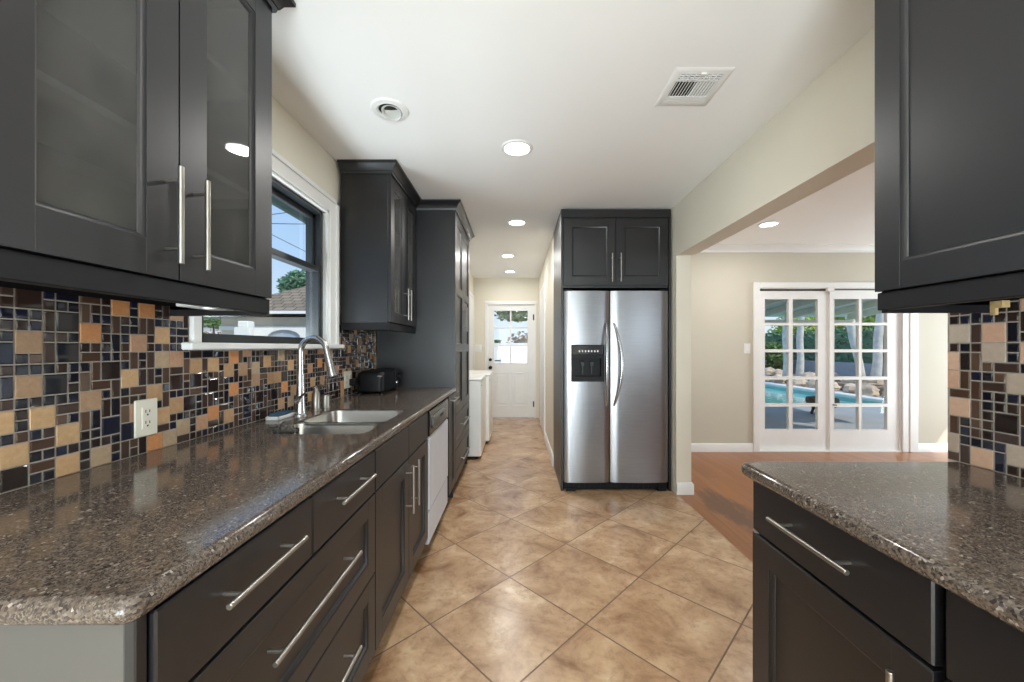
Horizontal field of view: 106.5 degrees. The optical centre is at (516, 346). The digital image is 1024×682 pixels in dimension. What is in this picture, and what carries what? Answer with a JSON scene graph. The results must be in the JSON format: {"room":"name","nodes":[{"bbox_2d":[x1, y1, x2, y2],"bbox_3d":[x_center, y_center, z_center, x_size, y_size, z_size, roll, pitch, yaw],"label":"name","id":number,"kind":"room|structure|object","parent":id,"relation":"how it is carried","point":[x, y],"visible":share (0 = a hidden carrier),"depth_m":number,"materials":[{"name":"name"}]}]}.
{"room":"kitchen","nodes":[
{"label":"kitchen","id":0,"kind":"room"},
{"bbox_2d":[0,96,376,493],"bbox_3d":[-1.234,0.018,1.940,0.162,2.430,9.380,0,0,0],"label":"wall","id":1,"kind":"structure","parent":0,"point":[73,368],"depth_m":1.12,"materials":[{"name":"multicoloured tile"}]},
{"bbox_2d":[134,398,156,438],"bbox_3d":[-1.149,0.219,1.185,0.009,0.114,0.074,0,0,0],"label":"wall outlet","id":2,"kind":"object","parent":1,"relation":"attached to","point":[145,411],"visible":1,"depth_m":1.18,"materials":[{"name":"beige plastic"}]},
{"bbox_2d":[142,406,152,429],"bbox_3d":[-1.147,0.219,1.185,0.004,0.068,0.034,0,0,0],"label":"receptacle","id":3,"kind":"object","parent":2,"relation":"attached to","point":[147,411],"depth_m":1.18,"materials":[{"name":"beige plastic"}]},
{"bbox_2d":[0,0,295,315],"bbox_3d":[-0.959,-0.649,0.949,0.378,1.093,0.762,0,0,0],"label":"upper cabinet","id":4,"kind":"object","parent":1,"relation":"attached to","point":[136,135],"visible":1,"depth_m":0.94,"materials":[{"name":"brown paint"}]},
{"bbox_2d":[36,0,248,100],"bbox_3d":[-1.004,-0.821,0.924,0.267,0.018,0.676,0,0,0],"label":"shelf","id":5,"kind":"object","parent":4,"relation":"attached to","point":[108,27],"depth_m":0.99,"materials":[{"name":"grey glass"}]},
{"bbox_2d":[36,68,248,198],"bbox_3d":[-1.004,-0.496,0.924,0.267,0.018,0.676,0,0,0],"label":"shelf","id":6,"kind":"object","parent":4,"relation":"attached to","point":[70,126],"depth_m":0.88,"materials":[{"name":"grey glass"}]},
{"bbox_2d":[176,303,231,310],"bbox_3d":[-0.923,-0.125,1.167,0.123,0.016,0.135,0,0,0],"label":"light","id":7,"kind":"object","parent":4,"relation":"attached to","point":[178,305],"depth_m":1.13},
{"bbox_2d":[0,287,375,493],"bbox_3d":[-1.160,0.091,1.413,0.011,0.476,3.425,0,0,0],"label":"backsplash","id":8,"kind":"structure","parent":1,"relation":"attached to","point":[73,368],"depth_m":1.10,"materials":[{"name":"tile"}]},
{"bbox_2d":[181,149,344,349],"bbox_3d":[-1.222,-0.457,1.900,0.205,0.933,1.170,0,0,0],"label":"window","id":9,"kind":"structure","parent":1,"relation":"in","point":[290,186],"depth_m":2.25,"materials":[{"name":"white paint"}]},
{"bbox_2d":[272,196,305,223],"bbox_3d":[-1.603,-1.182,1.550,0.574,0.170,6.100,0,0,0],"label":"roof eave","id":10,"kind":"object","parent":1,"relation":"attached to","point":[275,202],"visible":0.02,"depth_m":3.10,"materials":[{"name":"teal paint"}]},
{"bbox_2d":[344,371,351,388],"bbox_3d":[-1.149,0.221,2.600,0.009,0.116,0.114,0,0,0],"label":"wall outlet","id":11,"kind":"object","parent":1,"relation":"attached to","point":[347,374],"visible":0.92,"depth_m":2.58,"materials":[{"name":"beige plastic"}]},
{"bbox_2d":[345,375,347,384],"bbox_3d":[-1.147,0.221,2.571,0.004,0.068,0.034,0,0,0],"label":"receptacle","id":12,"kind":"object","parent":11,"relation":"attached to","point":[346,376],"depth_m":2.57,"materials":[{"name":"beige plastic"}]},
{"bbox_2d":[337,159,420,333],"bbox_3d":[-0.959,-0.653,2.777,0.378,1.086,0.682,0,0,0],"label":"upper cabinet","id":13,"kind":"object","parent":1,"relation":"attached to","point":[379,202],"visible":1,"depth_m":2.49,"materials":[{"name":"brown paint"}]},
{"bbox_2d":[394,230,409,246],"bbox_3d":[-1.004,-0.821,2.802,0.267,0.018,0.596,0,0,0],"label":"shelf","id":14,"kind":"object","parent":13,"relation":"attached to","point":[396,236],"depth_m":2.91,"materials":[{"name":"grey glass"}]},
{"bbox_2d":[394,276,409,286],"bbox_3d":[-1.004,-0.496,2.802,0.267,0.018,0.596,0,0,0],"label":"shelf","id":15,"kind":"object","parent":13,"relation":"attached to","point":[396,280],"depth_m":2.93,"materials":[{"name":"grey glass"}]},
{"bbox_2d":[469,271,473,294],"bbox_3d":[-0.958,0.018,6.105,0.415,2.430,1.050,0,0,0],"label":"wall","id":16,"kind":"structure","parent":0,"point":[471,279],"depth_m":6.30,"materials":[{"name":"beige paint"}]},
{"bbox_2d":[469,290,473,369],"bbox_3d":[-0.737,0.178,6.100,0.030,2.110,0.880,0,0,0],"label":"door","id":17,"kind":"structure","parent":16,"relation":"in","point":[471,296],"depth_m":6.20,"materials":[{"name":"white paint"}]},
{"bbox_2d":[474,278,538,417],"bbox_3d":[0.083,0.018,6.695,2.795,2.430,0.130,0,0,0],"label":"wall","id":18,"kind":"structure","parent":0,"point":[485,289],"depth_m":6.63,"materials":[{"name":"beige paint"}]},
{"bbox_2d":[475,345,481,351],"bbox_3d":[-0.675,0.023,6.623,0.120,0.118,0.014,0,0,0],"label":"light switch","id":19,"kind":"object","parent":18,"relation":"attached to","point":[478,348],"visible":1,"depth_m":6.62,"materials":[{"name":"white plastic"}]},
{"bbox_2d":[485,301,535,417],"bbox_3d":[-0.111,0.218,6.668,0.891,2.030,0.164,0,0,0],"label":"door","id":20,"kind":"structure","parent":18,"relation":"in","point":[514,384],"depth_m":6.65,"materials":[{"name":"white paint"}]},
{"bbox_2d":[539,236,552,451],"bbox_3d":[0.431,0.018,5.295,0.098,2.430,2.670,0,0,0],"label":"wall","id":21,"kind":"structure","parent":0,"point":[546,275],"depth_m":4.63,"materials":[{"name":"beige paint"}]},
{"bbox_2d":[540,282,544,433],"bbox_3d":[0.374,0.178,5.610,0.020,2.110,0.940,0,0,0],"label":"door","id":22,"kind":"structure","parent":21,"relation":"in","point":[542,292],"depth_m":5.54,"materials":[{"name":"white paint"}]},
{"bbox_2d":[544,432,553,465],"bbox_3d":[0.383,1.184,4.522,0.034,0.098,1.156,0,0,0],"label":"baseboard","id":23,"kind":"structure","parent":21,"relation":"attached to","point":[550,452],"depth_m":4.33,"materials":[{"name":"white paint"}]},
{"bbox_2d":[272,0,874,277],"bbox_3d":[2.567,-1.257,2.015,7.865,0.120,9.530,0,0,0],"label":"ceiling","id":24,"kind":"structure","parent":0,"point":[581,82],"depth_m":1.82,"materials":[{"name":"paint"}]},
{"bbox_2d":[370,97,408,120],"bbox_3d":[-0.640,-1.190,1.926,0.188,0.042,0.188,0,0,0],"label":"recessed light","id":25,"kind":"object","parent":24,"relation":"in","point":[389,109],"visible":1,"depth_m":1.92,"materials":[{"name":"white paint"}]},
{"bbox_2d":[500,254,514,257],"bbox_3d":[-0.120,-1.193,5.000,0.196,0.008,0.196,0,0,0],"label":"recessed light","id":26,"kind":"object","parent":24,"relation":"in","point":[502,255],"visible":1,"depth_m":4.98,"materials":[{"name":"white paint"}]},
{"bbox_2d":[501,139,532,156],"bbox_3d":[0.000,-1.193,2.300,0.196,0.008,0.196,0,0,0],"label":"recessed light","id":27,"kind":"object","parent":24,"relation":"in","point":[516,147],"visible":1,"depth_m":2.29,"materials":[{"name":"white paint"}]},
{"bbox_2d":[505,143,528,154],"bbox_3d":[0.000,-1.192,2.300,0.148,0.004,0.148,0,0,0],"label":"diffuser","id":28,"kind":"object","parent":27,"relation":"attached to","point":[510,148],"depth_m":2.30,"materials":[{"name":"white"}]},
{"bbox_2d":[507,219,526,225],"bbox_3d":[0.000,-1.193,3.670,0.196,0.008,0.196,0,0,0],"label":"recessed light","id":29,"kind":"object","parent":24,"relation":"in","point":[514,222],"visible":1,"depth_m":3.65,"materials":[{"name":"white paint"}]},
{"bbox_2d":[509,221,524,224],"bbox_3d":[0.000,-1.192,3.670,0.148,0.004,0.148,0,0,0],"label":"diffuser","id":30,"kind":"object","parent":29,"relation":"attached to","point":[510,222],"depth_m":3.67,"materials":[{"name":"white"}]},
{"bbox_2d":[654,67,735,105],"bbox_3d":[0.809,-1.190,1.765,0.258,0.013,0.264,0,0,0],"label":"ceiling vent","id":31,"kind":"object","parent":24,"relation":"in","point":[686,86],"visible":1,"depth_m":1.74,"materials":[{"name":"white metal"}]},
{"bbox_2d":[757,221,780,227],"bbox_3d":[2.450,-1.193,3.720,0.196,0.008,0.196,0,0,0],"label":"recessed light","id":32,"kind":"object","parent":24,"relation":"in","point":[768,223],"visible":1,"depth_m":3.71,"materials":[{"name":"white paint"}]},
{"bbox_2d":[760,222,777,226],"bbox_3d":[2.450,-1.192,3.720,0.148,0.004,0.148,0,0,0],"label":"diffuser","id":33,"kind":"object","parent":32,"relation":"attached to","point":[765,224],"depth_m":3.71,"materials":[{"name":"white"}]},
{"bbox_2d":[362,417,947,681],"bbox_3d":[2.567,1.273,1.990,7.865,0.080,9.480,0,0,0],"label":"floor","id":34,"kind":"structure","parent":0,"point":[519,577],"depth_m":2.03,"materials":[{"name":"tile"}]},
{"bbox_2d":[0,451,376,681],"bbox_3d":[-0.807,0.800,0.937,0.686,0.866,0.848,0,0,0],"label":"base cabinet","id":35,"kind":"object","parent":34,"relation":"on","point":[294,602],"visible":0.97,"depth_m":0.76,"materials":[{"name":"brown paint"}]},
{"bbox_2d":[0,387,455,624],"bbox_3d":[-0.826,0.347,1.806,0.658,0.036,2.632,0,0,0],"label":"countertop","id":36,"kind":"structure","parent":35,"relation":"on","point":[107,544],"depth_m":0.76,"materials":[{"name":"stone"}]},
{"bbox_2d":[265,410,294,419],"bbox_3d":[-1.097,0.315,1.772,0.062,0.028,0.125,0,0,0],"label":"sponge","id":37,"kind":"object","parent":36,"relation":"on","point":[283,414],"visible":1,"depth_m":1.74,"materials":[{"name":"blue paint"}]},
{"bbox_2d":[293,335,337,415],"bbox_3d":[-0.968,0.136,1.822,0.225,0.386,0.076,0,0,13],"label":"faucet","id":38,"kind":"object","parent":36,"relation":"on","point":[300,408],"visible":1,"depth_m":1.83,"materials":[{"name":"silver metal"}]},
{"bbox_2d":[310,384,325,410],"bbox_3d":[-1.027,0.260,1.985,0.087,0.138,0.052,0,0,0],"label":"soap dispenser","id":39,"kind":"object","parent":36,"relation":"on","point":[315,401],"visible":1,"depth_m":1.97,"materials":[{"name":"silver metal"}]},
{"bbox_2d":[321,394,329,407],"bbox_3d":[-1.045,0.294,2.085,0.048,0.069,0.048,0,0,0],"label":"air gap","id":40,"kind":"object","parent":36,"relation":"on","point":[325,399],"visible":1,"depth_m":2.07,"materials":[{"name":"silver metal"}]},
{"bbox_2d":[266,410,403,433],"bbox_3d":[-0.776,0.430,1.734,0.396,0.190,0.587,0,0,0],"label":"sink","id":41,"kind":"object","parent":36,"relation":"in","point":[338,421],"visible":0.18,"depth_m":1.70,"materials":[{"name":"silver metal"}]},
{"bbox_2d":[267,421,299,433],"bbox_3d":[-0.937,0.333,1.530,0.107,0.072,0.074,0,0,0],"label":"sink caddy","id":42,"kind":"object","parent":41,"relation":"in","point":[286,427],"visible":0.52,"depth_m":1.51,"materials":[{"name":"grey metal"}]},
{"bbox_2d":[267,426,299,433],"bbox_3d":[-0.937,0.345,1.530,0.107,0.048,0.074,0,0,0],"label":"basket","id":43,"kind":"object","parent":42,"relation":"on","point":[282,429],"depth_m":1.51,"materials":[{"name":"metal"}]},
{"bbox_2d":[349,378,358,393],"bbox_3d":[-1.116,0.273,2.632,0.059,0.110,0.054,0,0,0],"label":"power adapter","id":44,"kind":"object","parent":36,"relation":"on","point":[354,381],"visible":1,"depth_m":2.61,"materials":[{"name":"black plastic"}]},
{"bbox_2d":[357,369,399,393],"bbox_3d":[-1.019,0.248,2.841,0.212,0.161,0.357,0,0,0],"label":"toaster","id":45,"kind":"object","parent":36,"relation":"on","point":[373,380],"visible":0.98,"depth_m":2.67,"materials":[{"name":"black plastic"}]},
{"bbox_2d":[369,412,427,664],"bbox_3d":[-0.807,0.800,1.764,0.685,0.866,0.803,0,0,0],"label":"base cabinet","id":46,"kind":"object","parent":34,"relation":"on","point":[401,462],"visible":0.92,"depth_m":1.65,"materials":[{"name":"brown paint"}]},
{"bbox_2d":[377,199,474,497],"bbox_3d":[-0.802,0.022,3.584,0.695,2.422,1.012,0,0,0],"label":"pantry cabinet","id":47,"kind":"object","parent":34,"relation":"on","point":[437,354],"visible":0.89,"depth_m":3.13,"materials":[{"name":"brown paint"}]},
{"bbox_2d":[424,398,447,545],"bbox_3d":[-0.815,0.802,2.470,0.670,0.862,0.596,0,0,0],"label":"dishwasher","id":48,"kind":"object","parent":34,"relation":"on","point":[437,438],"visible":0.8,"depth_m":2.39,"materials":[{"name":"white plastic"}]},
{"bbox_2d":[447,392,458,496],"bbox_3d":[-0.807,0.800,2.947,0.685,0.866,0.350,0,0,0],"label":"base cabinet","id":49,"kind":"object","parent":34,"relation":"on","point":[451,398],"visible":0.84,"depth_m":2.99,"materials":[{"name":"brown paint"}]},
{"bbox_2d":[467,374,486,458],"bbox_3d":[-0.752,0.718,4.495,0.736,1.030,0.664,0,0,0],"label":"washing machine","id":50,"kind":"object","parent":34,"relation":"on","point":[477,382],"visible":0.33,"depth_m":4.17,"materials":[{"name":"white metal"}]},
{"bbox_2d":[469,370,492,442],"bbox_3d":[-0.731,0.718,5.190,0.778,1.030,0.694,0,0,0],"label":"dryer","id":51,"kind":"object","parent":34,"relation":"on","point":[489,378],"visible":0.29,"depth_m":4.91,"materials":[{"name":"white metal"}]},
{"bbox_2d":[553,209,670,490],"bbox_3d":[0.848,0.027,3.595,0.940,2.412,0.730,0,0,0],"label":"tall cabinet","id":52,"kind":"object","parent":34,"relation":"on","point":[609,250],"visible":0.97,"depth_m":3.28,"materials":[{"name":"brown paint"}]},
{"bbox_2d":[563,289,667,490],"bbox_3d":[0.848,0.369,3.582,0.896,1.728,0.816,0,0,0],"label":"refrigerator","id":53,"kind":"object","parent":34,"relation":"on","point":[615,343],"visible":0.98,"depth_m":3.26,"materials":[{"name":"silver metal"}]},
{"bbox_2d":[753,481,950,681],"bbox_3d":[0.941,0.800,0.833,0.642,0.866,0.478,0,0,0],"label":"base cabinet","id":54,"kind":"object","parent":34,"relation":"on","point":[829,606],"visible":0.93,"depth_m":0.80,"materials":[{"name":"brown paint"}]},
{"bbox_2d":[741,462,1023,632],"bbox_3d":[0.949,0.347,0.570,0.629,0.036,1.079,0,0,0],"label":"countertop","id":55,"kind":"structure","parent":54,"relation":"on","point":[959,526],"depth_m":0.76,"materials":[{"name":"stone"}]},
{"bbox_2d":[945,589,1023,681],"bbox_3d":[0.961,0.800,0.321,0.603,0.866,0.542,0,0,0],"label":"base cabinet","id":56,"kind":"object","parent":34,"relation":"on","point":[980,647],"visible":0.65,"depth_m":0.55,"materials":[{"name":"brown paint"}]},
{"bbox_2d":[691,253,947,442],"bbox_3d":[3.980,0.018,4.570,5.040,2.430,0.140,0,0,0],"label":"wall","id":57,"kind":"structure","parent":0,"point":[721,283],"depth_m":4.50,"materials":[{"name":"beige paint"}]},
{"bbox_2d":[744,344,749,353],"bbox_3d":[2.710,0.018,4.493,0.075,0.118,0.014,0,0,0],"label":"light switch","id":58,"kind":"object","parent":57,"relation":"attached to","point":[746,346],"visible":1,"depth_m":4.49,"materials":[{"name":"white plastic"}]},
{"bbox_2d":[699,244,874,252],"bbox_3d":[3.930,-1.155,4.470,4.940,0.085,0.060,0,0,0],"label":"trim","id":59,"kind":"structure","parent":57,"relation":"attached to","point":[717,248],"depth_m":4.47,"materials":[{"name":"white paint"}]},
{"bbox_2d":[691,443,947,451],"bbox_3d":[3.930,1.184,4.492,4.940,0.098,0.016,0,0,0],"label":"baseboard","id":60,"kind":"structure","parent":57,"relation":"attached to","point":[695,447],"depth_m":4.48,"materials":[{"name":"white paint"}]},
{"bbox_2d":[753,282,917,451],"bbox_3d":[3.737,0.236,4.549,1.926,1.993,0.162,0,0,0],"label":"door","id":61,"kind":"structure","parent":57,"relation":"in","point":[899,433],"depth_m":4.51,"materials":[{"name":"white paint"}]},
{"bbox_2d":[671,26,1023,492],"bbox_3d":[1.368,0.018,0.875,0.215,2.430,7.252,0,0,1],"label":"wall","id":62,"kind":"structure","parent":0,"point":[825,134],"depth_m":1.66,"materials":[{"name":"beige paint"}]},
{"bbox_2d":[676,482,693,494],"bbox_3d":[1.405,1.184,3.392,0.141,0.098,0.416,0,0,0],"label":"baseboard","id":63,"kind":"object","parent":62,"relation":"attached to","point":[682,488],"visible":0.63,"depth_m":3.18,"materials":[{"name":"white paint"}]},
{"bbox_2d":[875,0,1023,314],"bbox_3d":[1.081,-0.634,0.614,0.363,1.123,0.907,0,0,0],"label":"upper cabinet","id":64,"kind":"object","parent":62,"relation":"attached to","point":[949,74],"visible":1,"depth_m":0.85,"materials":[{"name":"brown paint"}]},
{"bbox_2d":[948,298,1023,478],"bbox_3d":[1.270,0.091,0.362,0.011,0.476,1.524,0,0,0],"label":"tile backsplash","id":65,"kind":"structure","parent":62,"relation":"attached to","point":[986,351],"depth_m":1.03,"materials":[{"name":"tile"}]},
{"label":"outside","id":66,"kind":"structure","parent":0,"visible":0},
{"bbox_2d":[765,381,882,397],"bbox_3d":[0.000,1.403,17.500,90.000,0.100,85.000,0,0,0],"label":"ground","id":67,"kind":"structure","parent":66,"point":[765,381],"depth_m":11.62,"materials":[{"name":"grey concrete"}]},
{"bbox_2d":[203,316,220,333],"bbox_3d":[-14.297,-0.086,18.010,1.103,2.888,1.008,0,0,0],"label":"street tree","id":68,"kind":"object","parent":67,"relation":"on","point":[213,321],"visible":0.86,"depth_m":17.90,"materials":[{"name":"green plant"}]},
{"bbox_2d":[203,316,230,333],"bbox_3d":[-20.250,-0.857,26.000,10.100,4.420,4.800,0,0,0],"label":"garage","id":69,"kind":"structure","parent":67,"relation":"on","point":[204,329],"depth_m":24.00,"materials":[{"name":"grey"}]},
{"bbox_2d":[219,286,305,334],"bbox_3d":[-6.300,-0.732,15.235,7.400,4.170,6.730,0,0,0],"label":"house","id":70,"kind":"structure","parent":67,"relation":"on","point":[287,308],"depth_m":12.40,"materials":[{"name":"beige paint"}]},
{"bbox_2d":[234,321,305,337],"bbox_3d":[-5.075,0.363,9.275,3.350,1.980,0.350,0,0,0],"label":"wall","id":71,"kind":"structure","parent":67,"relation":"on","point":[244,327],"depth_m":9.20,"materials":[{"name":"white paint"}]},
{"bbox_2d":[275,269,305,291],"bbox_3d":[-13.283,-1.732,23.789,3.090,6.174,2.750,0,0,0],"label":"street tree","id":72,"kind":"object","parent":67,"relation":"on","point":[298,279],"visible":0.45,"depth_m":22.92,"materials":[{"name":"green plant"}]},
{"bbox_2d":[494,341,527,362],"bbox_3d":[0.015,0.603,9.620,4.130,1.500,0.100,0,0,0],"label":"fence","id":73,"kind":"object","parent":67,"relation":"on","point":[519,354],"visible":0.09,"depth_m":9.60,"materials":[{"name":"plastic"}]},
{"bbox_2d":[494,311,527,322],"bbox_3d":[0.567,-0.269,11.474,2.572,3.253,1.636,0,0,0],"label":"tree","id":74,"kind":"object","parent":67,"relation":"on","point":[516,316],"visible":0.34,"depth_m":11.13,"materials":[{"name":"green plant"}]},
{"bbox_2d":[506,331,527,342],"bbox_3d":[0.131,0.455,10.518,0.884,1.795,0.878,0,0,0],"label":"bush","id":75,"kind":"object","parent":67,"relation":"on","point":[523,339],"visible":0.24,"depth_m":10.44,"materials":[{"name":"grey plant"}]},
{"bbox_2d":[770,374,785,382],"bbox_3d":[9.838,1.179,14.396,0.525,0.338,0.508,0,0,0],"label":"rock","id":76,"kind":"object","parent":67,"relation":"on","point":[773,381],"visible":0.52,"depth_m":14.23,"materials":[{"name":"stone"}]},
{"bbox_2d":[782,317,785,375],"bbox_3d":[9.829,-1.697,13.973,0.775,5.770,0.778,0,0,0],"label":"tree","id":77,"kind":"object","parent":67,"relation":"on","point":[783,327],"visible":0.04,"depth_m":13.93,"materials":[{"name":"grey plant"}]},
{"bbox_2d":[767,317,814,335],"bbox_3d":[14.886,-0.387,20.216,2.813,3.497,3.120,0,0,0],"label":"bush","id":78,"kind":"object","parent":67,"relation":"on","point":[779,328],"visible":0.04,"depth_m":20.07,"materials":[{"name":"green plant"}]},
{"bbox_2d":[793,380,808,386],"bbox_3d":[9.710,1.181,13.131,0.563,0.349,0.583,0,0,39],"label":"rock","id":79,"kind":"object","parent":67,"relation":"on","point":[802,383],"visible":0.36,"depth_m":12.91,"materials":[{"name":"stone"}]},
{"bbox_2d":[806,380,814,387],"bbox_3d":[9.736,1.177,12.480,0.497,0.358,0.498,0,0,0],"label":"rock","id":80,"kind":"object","parent":67,"relation":"on","point":[811,383],"visible":0.36,"depth_m":12.40,"materials":[{"name":"stone"}]},
{"bbox_2d":[765,407,883,428],"bbox_3d":[5.500,1.343,6.745,7.800,0.020,4.190,0,0,0],"label":"floor","id":81,"kind":"structure","parent":67,"relation":"on","point":[775,417],"depth_m":7.12,"materials":[{"name":"concrete"}]},
{"bbox_2d":[805,396,814,413],"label":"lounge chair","id":82,"kind":"object","parent":81,"relation":"on","point":[809,399],"depth_m":7.60,"materials":[{"name":"black"}]},
{"bbox_2d":[765,299,881,322],"bbox_3d":[4.675,0.058,6.850,6.150,2.550,4.400,0,0,0],"label":"patio cover","id":83,"kind":"object","parent":81,"relation":"on","point":[842,307],"visible":0.06,"depth_m":7.99,"materials":[{"name":"paint"}]},
{"bbox_2d":[834,398,839,407],"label":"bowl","id":84,"kind":"object","parent":81,"relation":"on","point":[836,400],"depth_m":7.31,"materials":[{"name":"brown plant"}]},
{"bbox_2d":[765,326,883,363],"bbox_3d":[12.836,0.208,19.395,0.950,2.050,21.397,0,0,0],"label":"hedge","id":85,"kind":"object","parent":67,"relation":"on","point":[841,341],"visible":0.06,"depth_m":14.97,"materials":[{"name":"green plant"}]},
{"bbox_2d":[765,382,883,402],"bbox_3d":[5.750,1.923,12.155,7.100,1.260,6.590,0,0,0],"label":"swimming pool","id":86,"kind":"object","parent":67,"relation":"in","point":[774,392],"visible":0.05,"depth_m":10.99,"materials":[{"name":"liquid"}]},
{"bbox_2d":[765,360,883,375],"bbox_3d":[12.200,0.963,19.300,0.200,0.780,21.400,0,0,0],"label":"wall","id":87,"kind":"structure","parent":67,"relation":"on","point":[841,368],"depth_m":14.20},
{"bbox_2d":[768,373,883,395],"bbox_3d":[11.100,1.243,16.450,2.000,0.220,15.100,0,0,0],"label":"planting bed","id":88,"kind":"object","parent":67,"relation":"on","point":[842,383],"depth_m":11.96,"materials":[{"name":"soil"}]},
{"bbox_2d":[765,367,774,374],"bbox_3d":[10.527,0.997,15.931,0.624,0.350,0.511,0,0,0],"label":"rock","id":89,"kind":"object","parent":88,"relation":"on","point":[768,370],"visible":0.48,"depth_m":15.79,"materials":[{"name":"stone"}]},
{"bbox_2d":[765,341,783,369],"bbox_3d":[11.312,0.497,17.009,1.328,1.562,1.902,0,0,0],"label":"shrub","id":90,"kind":"object","parent":88,"relation":"on","point":[771,358],"visible":0.47,"depth_m":16.57,"materials":[{"name":"green plant"}]},
{"bbox_2d":[770,369,782,375],"bbox_3d":[10.415,1.010,15.222,0.522,0.300,0.552,0,0,-40],"label":"rock","id":91,"kind":"object","parent":88,"relation":"on","point":[776,371],"visible":0.65,"depth_m":15.10,"materials":[{"name":"stone"}]},
{"bbox_2d":[795,317,804,375],"bbox_3d":[10.608,-1.666,14.195,0.782,5.718,0.739,0,0,32],"label":"tree","id":92,"kind":"object","parent":88,"relation":"on","point":[800,329],"visible":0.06,"depth_m":14.08,"materials":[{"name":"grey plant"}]},
{"bbox_2d":[800,372,814,375],"bbox_3d":[10.423,1.014,13.581,0.582,0.295,0.547,0,0,35],"label":"rock","id":93,"kind":"object","parent":88,"relation":"on","point":[804,373],"visible":0.43,"depth_m":13.46,"materials":[{"name":"stone"}]},
{"bbox_2d":[845,316,865,375],"bbox_3d":[10.382,-1.681,12.202,1.184,5.758,0.746,0,0,0],"label":"tree","id":94,"kind":"object","parent":88,"relation":"on","point":[851,330],"visible":0.02,"depth_m":12.00,"materials":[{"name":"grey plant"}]},
{"bbox_2d":[862,380,883,386],"bbox_3d":[10.441,1.014,11.182,0.587,0.307,0.596,0,0,40],"label":"rock","id":95,"kind":"object","parent":88,"relation":"on","point":[880,383],"visible":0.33,"depth_m":10.99,"materials":[{"name":"stone"}]},
{"bbox_2d":[870,313,883,375],"bbox_3d":[11.434,-1.683,11.868,0.965,5.772,0.739,0,0,0],"label":"tree","id":96,"kind":"object","parent":88,"relation":"on","point":[877,363],"visible":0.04,"depth_m":11.78,"materials":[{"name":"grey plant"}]},
{"bbox_2d":[834,382,840,390],"bbox_3d":[9.697,1.182,11.852,0.544,0.337,0.534,0,0,-19],"label":"rock","id":97,"kind":"object","parent":67,"relation":"on","point":[836,386],"visible":0.29,"depth_m":11.62,"materials":[{"name":"stone"}]},
{"bbox_2d":[842,383,855,392],"bbox_3d":[9.828,1.194,11.236,0.473,0.285,0.413,0,0,-25],"label":"rock","id":98,"kind":"object","parent":67,"relation":"on","point":[850,387],"visible":0.73,"depth_m":11.14,"materials":[{"name":"stone"}]},
{"bbox_2d":[834,317,868,332],"bbox_3d":[14.680,-0.378,17.028,1.903,3.480,2.065,0,0,0],"label":"bush","id":99,"kind":"object","parent":67,"relation":"on","point":[836,318],"visible":0.07,"depth_m":16.66,"materials":[{"name":"green plant"}]},
{"bbox_2d":[854,383,879,396],"bbox_3d":[9.671,1.171,10.566,0.547,0.383,0.535,0,0,-40],"label":"rock","id":100,"kind":"object","parent":67,"relation":"on","point":[867,389],"visible":0.77,"depth_m":10.38,"materials":[{"name":"stone"}]},
{"bbox_2d":[862,315,875,330],"bbox_3d":[14.689,-0.386,14.902,1.825,3.495,2.006,0,0,0],"label":"bush","id":101,"kind":"object","parent":67,"relation":"on","point":[871,318],"visible":0.03,"depth_m":15.27,"materials":[{"name":"green plant"}]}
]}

